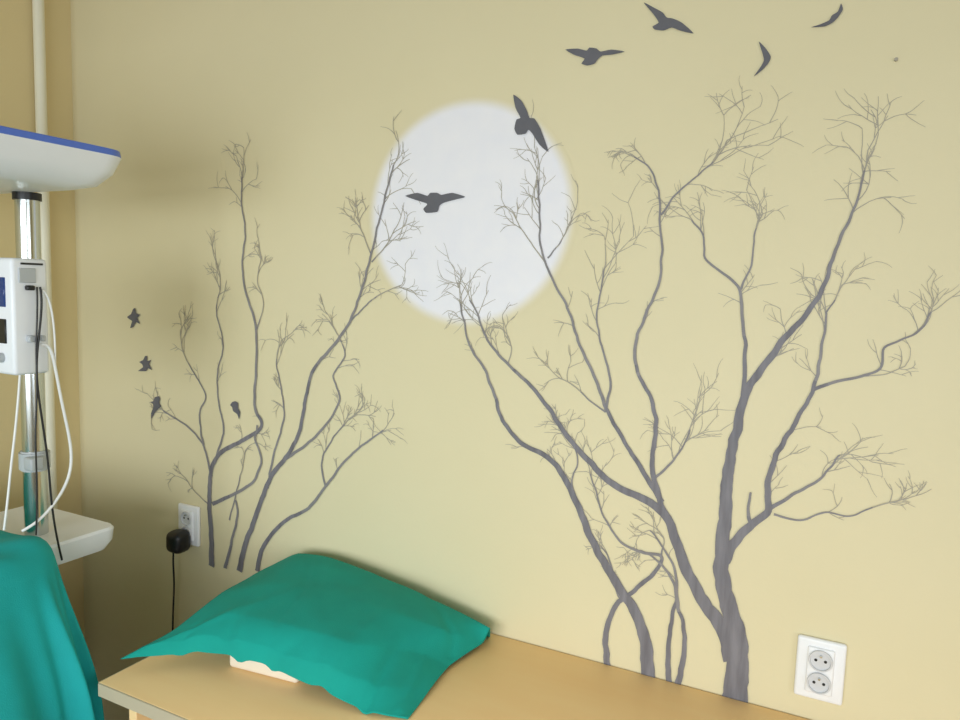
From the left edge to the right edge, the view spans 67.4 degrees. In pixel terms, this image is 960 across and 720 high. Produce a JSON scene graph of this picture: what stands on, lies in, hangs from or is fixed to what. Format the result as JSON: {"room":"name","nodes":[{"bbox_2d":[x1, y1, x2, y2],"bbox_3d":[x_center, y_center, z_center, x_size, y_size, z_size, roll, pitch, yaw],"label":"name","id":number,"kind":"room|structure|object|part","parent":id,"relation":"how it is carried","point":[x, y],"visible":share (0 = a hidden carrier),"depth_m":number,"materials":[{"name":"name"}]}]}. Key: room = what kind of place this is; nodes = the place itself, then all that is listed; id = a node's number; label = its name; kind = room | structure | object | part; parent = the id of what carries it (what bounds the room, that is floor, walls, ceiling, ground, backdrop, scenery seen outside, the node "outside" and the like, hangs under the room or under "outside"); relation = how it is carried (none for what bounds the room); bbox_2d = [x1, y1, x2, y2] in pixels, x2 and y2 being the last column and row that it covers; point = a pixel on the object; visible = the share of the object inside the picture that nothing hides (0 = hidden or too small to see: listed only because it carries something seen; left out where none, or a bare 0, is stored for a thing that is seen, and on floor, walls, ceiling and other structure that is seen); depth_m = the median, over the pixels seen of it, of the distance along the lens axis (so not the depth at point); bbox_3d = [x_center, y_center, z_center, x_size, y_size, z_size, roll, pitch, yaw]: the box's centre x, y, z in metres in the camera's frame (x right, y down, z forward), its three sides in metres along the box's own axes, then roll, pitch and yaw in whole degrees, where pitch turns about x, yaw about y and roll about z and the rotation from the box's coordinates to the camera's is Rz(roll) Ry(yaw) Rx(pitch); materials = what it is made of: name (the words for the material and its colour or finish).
{"room":"hospital room","nodes":[
{"label":"hospital room","id":0,"kind":"room"},
{"bbox_2d":[0,0,84,638],"bbox_3d":[-2.126,0.010,0.852,0.120,2.750,3.400,5,6,26],"label":"wall","id":1,"kind":"structure","parent":0,"point":[17,91],"depth_m":2.23,"materials":[{"name":"yellow paint"}]},
{"bbox_2d":[32,0,58,567],"bbox_3d":[-1.339,-0.101,2.226,0.031,2.750,0.031,5,6,26],"label":"pipe","id":2,"kind":"object","parent":1,"relation":"attached to","point":[38,12],"visible":0.42,"depth_m":2.18,"materials":[{"name":"metal"}]},
{"bbox_2d":[70,0,959,719],"bbox_3d":[0.556,0.037,1.475,4.356,2.750,0.120,5,6,26],"label":"wall","id":3,"kind":"structure","parent":0,"point":[490,532],"depth_m":1.59,"materials":[{"name":"beige paint"}]},
{"bbox_2d":[127,308,139,327],"bbox_3d":[-1.063,-0.129,2.210,0.059,0.063,0.001,5,6,26],"label":"painted bird","id":4,"kind":"object","parent":3,"relation":"attached to","point":[133,316],"visible":1,"depth_m":2.21},
{"bbox_2d":[139,356,151,370],"bbox_3d":[-1.025,0.012,2.202,0.063,0.050,0.001,5,6,26],"label":"painted bird","id":5,"kind":"object","parent":3,"relation":"attached to","point":[144,362],"visible":1,"depth_m":2.20},
{"bbox_2d":[151,396,160,417],"bbox_3d":[-0.989,0.146,2.195,0.048,0.075,0.001,5,6,26],"label":"painted bird","id":6,"kind":"object","parent":3,"relation":"attached to","point":[155,402],"visible":1,"depth_m":2.19},
{"bbox_2d":[178,503,200,546],"bbox_3d":[-0.875,0.495,2.157,0.086,0.122,0.024,5,6,26],"label":"wall socket","id":7,"kind":"object","parent":3,"relation":"attached to","point":[188,515],"visible":0.79,"depth_m":2.15,"materials":[{"name":"plastic"}]},
{"bbox_2d":[166,529,189,629],"bbox_3d":[-0.912,0.751,2.160,0.086,0.500,0.058,5,6,26],"label":"charger","id":8,"kind":"object","parent":7,"relation":"in","point":[177,540],"visible":0.8,"depth_m":2.12,"materials":[{"name":"black plastic"}]},
{"bbox_3d":[-0.878,0.473,2.148,0.043,0.043,0.004,5,6,26],"label":"dish","id":9,"kind":"part","parent":7,"relation":"part of","materials":[{"name":"white plastic"}]},
{"bbox_3d":[-0.879,0.517,2.152,0.043,0.043,0.004,5,6,26],"label":"dish","id":10,"kind":"part","parent":7,"relation":"part of","materials":[{"name":"white plastic"}]},
{"bbox_2d":[135,134,272,567],"bbox_3d":[-0.818,-0.010,2.097,0.562,1.249,0.002,5,6,26],"label":"tree","id":11,"kind":"object","parent":3,"relation":"attached to","point":[218,453],"visible":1,"depth_m":2.06,"materials":[{"name":"paint"}]},
{"bbox_2d":[230,401,239,417],"bbox_3d":[-0.696,0.142,2.046,0.038,0.050,0.001,5,6,26],"label":"painted bird","id":12,"kind":"object","parent":3,"relation":"attached to","point":[234,405],"visible":1,"depth_m":2.04},
{"bbox_2d":[211,110,427,571],"bbox_3d":[-0.453,0.006,1.914,0.723,1.262,0.002,5,6,26],"label":"tree","id":13,"kind":"object","parent":3,"relation":"attached to","point":[289,454],"visible":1,"depth_m":1.91,"materials":[{"name":"paint"}]},
{"bbox_2d":[406,193,464,212],"bbox_3d":[-0.108,-0.373,1.706,0.165,0.048,0.001,5,6,26],"label":"painted bird","id":14,"kind":"object","parent":3,"relation":"attached to","point":[433,201],"visible":1,"depth_m":1.71},
{"bbox_2d":[367,95,577,329],"bbox_3d":[-0.035,-0.339,1.675,0.554,0.537,0.001,5,6,26],"label":"moon","id":15,"kind":"object","parent":3,"relation":"attached to","point":[461,145],"visible":1,"depth_m":1.67,"materials":[{"name":"paint"}]},
{"bbox_2d":[513,95,547,150],"bbox_3d":[0.112,-0.521,1.582,0.089,0.128,0.001,5,6,26],"label":"painted bird","id":16,"kind":"object","parent":3,"relation":"attached to","point":[524,123],"visible":1,"depth_m":1.59},
{"bbox_2d":[439,260,686,684],"bbox_3d":[0.166,0.237,1.619,0.628,0.907,0.002,5,6,26],"label":"tree","id":17,"kind":"object","parent":3,"relation":"attached to","point":[646,649],"visible":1,"depth_m":1.57,"materials":[{"name":"paint"}]},
{"bbox_2d":[565,47,624,65],"bbox_3d":[0.239,-0.638,1.508,0.129,0.039,0.001,5,6,26],"label":"painted bird","id":18,"kind":"object","parent":3,"relation":"attached to","point":[590,56],"visible":1,"depth_m":1.51},
{"bbox_2d":[435,76,803,661],"bbox_3d":[0.237,0.015,1.565,0.792,1.173,0.002,5,6,26],"label":"tree","id":19,"kind":"object","parent":3,"relation":"attached to","point":[729,650],"visible":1,"depth_m":1.52,"materials":[{"name":"paint"}]},
{"bbox_2d":[644,3,692,32],"bbox_3d":[0.375,-0.682,1.435,0.103,0.073,0.001,5,6,26],"label":"painted bird","id":20,"kind":"object","parent":3,"relation":"attached to","point":[664,23],"visible":1,"depth_m":1.44},
{"bbox_2d":[754,42,770,75],"bbox_3d":[0.536,-0.571,1.363,0.028,0.064,0.001,5,6,26],"label":"painted bird","id":21,"kind":"object","parent":3,"relation":"attached to","point":[766,55],"visible":1,"depth_m":1.36},
{"bbox_2d":[647,89,959,702],"bbox_3d":[0.599,0.112,1.390,0.601,1.226,0.002,5,6,26],"label":"tree","id":22,"kind":"object","parent":3,"relation":"attached to","point":[736,680],"visible":1,"depth_m":1.42,"materials":[{"name":"paint"}]},
{"bbox_2d":[794,634,846,704],"bbox_3d":[0.656,0.600,1.390,0.086,0.122,0.024,5,6,26],"label":"wall socket","id":23,"kind":"object","parent":3,"relation":"attached to","point":[820,663],"visible":1,"depth_m":1.39,"materials":[{"name":"plastic"}]},
{"bbox_3d":[0.652,0.623,1.386,0.043,0.043,0.004,5,6,26],"label":"dish","id":24,"kind":"part","parent":23,"relation":"part of","materials":[{"name":"white plastic"}]},
{"bbox_3d":[0.653,0.578,1.381,0.043,0.043,0.004,5,6,26],"label":"dish","id":25,"kind":"part","parent":23,"relation":"part of","materials":[{"name":"white plastic"}]},
{"bbox_2d":[813,4,842,26],"bbox_3d":[0.632,-0.627,1.310,0.051,0.037,0.001,5,6,26],"label":"painted bird","id":26,"kind":"object","parent":3,"relation":"attached to","point":[835,16],"visible":1,"depth_m":1.31},
{"bbox_3d":[-0.283,1.584,0.050,4.356,0.100,3.640,5,6,26],"label":"floor","id":27,"kind":"structure","parent":0,"visible":0},
{"bbox_2d":[0,125,120,719],"bbox_3d":[-1.290,0.464,1.353,0.893,1.803,1.051,5,6,26],"label":"stand","id":28,"kind":"object","parent":27,"relation":"on","point":[47,670],"visible":1,"depth_m":1.47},
{"bbox_3d":[-0.987,-0.005,1.480,0.020,0.020,0.012,5,6,26],"label":"knob","id":29,"kind":"part","parent":28,"relation":"part of","materials":[{"name":"grey plastic"}]},
{"bbox_3d":[-0.928,-0.173,1.476,0.004,0.030,0.034,5,6,26],"label":"port panel","id":30,"kind":"part","parent":28,"relation":"part of","materials":[{"name":"grey plastic"}]},
{"bbox_2d":[0,530,103,719],"bbox_3d":[-1.329,0.624,1.300,0.896,0.506,0.898,5,6,26],"label":"drape","id":31,"kind":"object","parent":28,"relation":"hanging from","point":[47,670],"depth_m":1.43,"materials":[{"name":"fabric"}]},
{"bbox_2d":[0,506,113,564],"bbox_3d":[-1.060,0.417,1.695,0.326,0.054,0.228,5,6,26],"label":"shelf","id":32,"kind":"object","parent":28,"relation":"attached to","point":[79,536],"depth_m":1.68,"materials":[{"name":"white plastic"}]},
{"bbox_2d":[0,125,120,193],"bbox_3d":[-1.122,-0.390,1.336,0.550,0.089,0.665,5,6,26],"label":"tray","id":33,"kind":"object","parent":28,"relation":"attached to","point":[30,162],"depth_m":1.39,"materials":[{"name":"white plastic"}]},
{"bbox_2d":[98,633,808,719],"bbox_3d":[0.369,1.074,1.249,2.295,0.719,0.596,5,6,26],"label":"table","id":34,"kind":"object","parent":27,"relation":"on","point":[502,678],"visible":0.54,"depth_m":1.46,"materials":[{"name":"laminate"}]},
{"bbox_3d":[-0.597,1.007,1.736,0.022,0.690,0.537,5,6,26],"label":"panel","id":35,"kind":"part","parent":34,"relation":"part of","materials":[{"name":"laminate"}]},
{"bbox_2d":[230,656,298,682],"bbox_3d":[-0.419,0.632,1.591,0.173,0.037,0.200,4,6,20],"label":"pad","id":36,"kind":"object","parent":34,"relation":"on","point":[252,666],"visible":0.23,"depth_m":1.50,"materials":[{"name":"fabric"}]},
{"bbox_2d":[121,553,489,718],"bbox_3d":[-0.391,0.589,1.613,0.701,0.120,0.546,5,6,26],"label":"pillow","id":37,"kind":"object","parent":34,"relation":"on","point":[377,644],"visible":1,"depth_m":1.53,"materials":[{"name":"fabric"}]}
]}

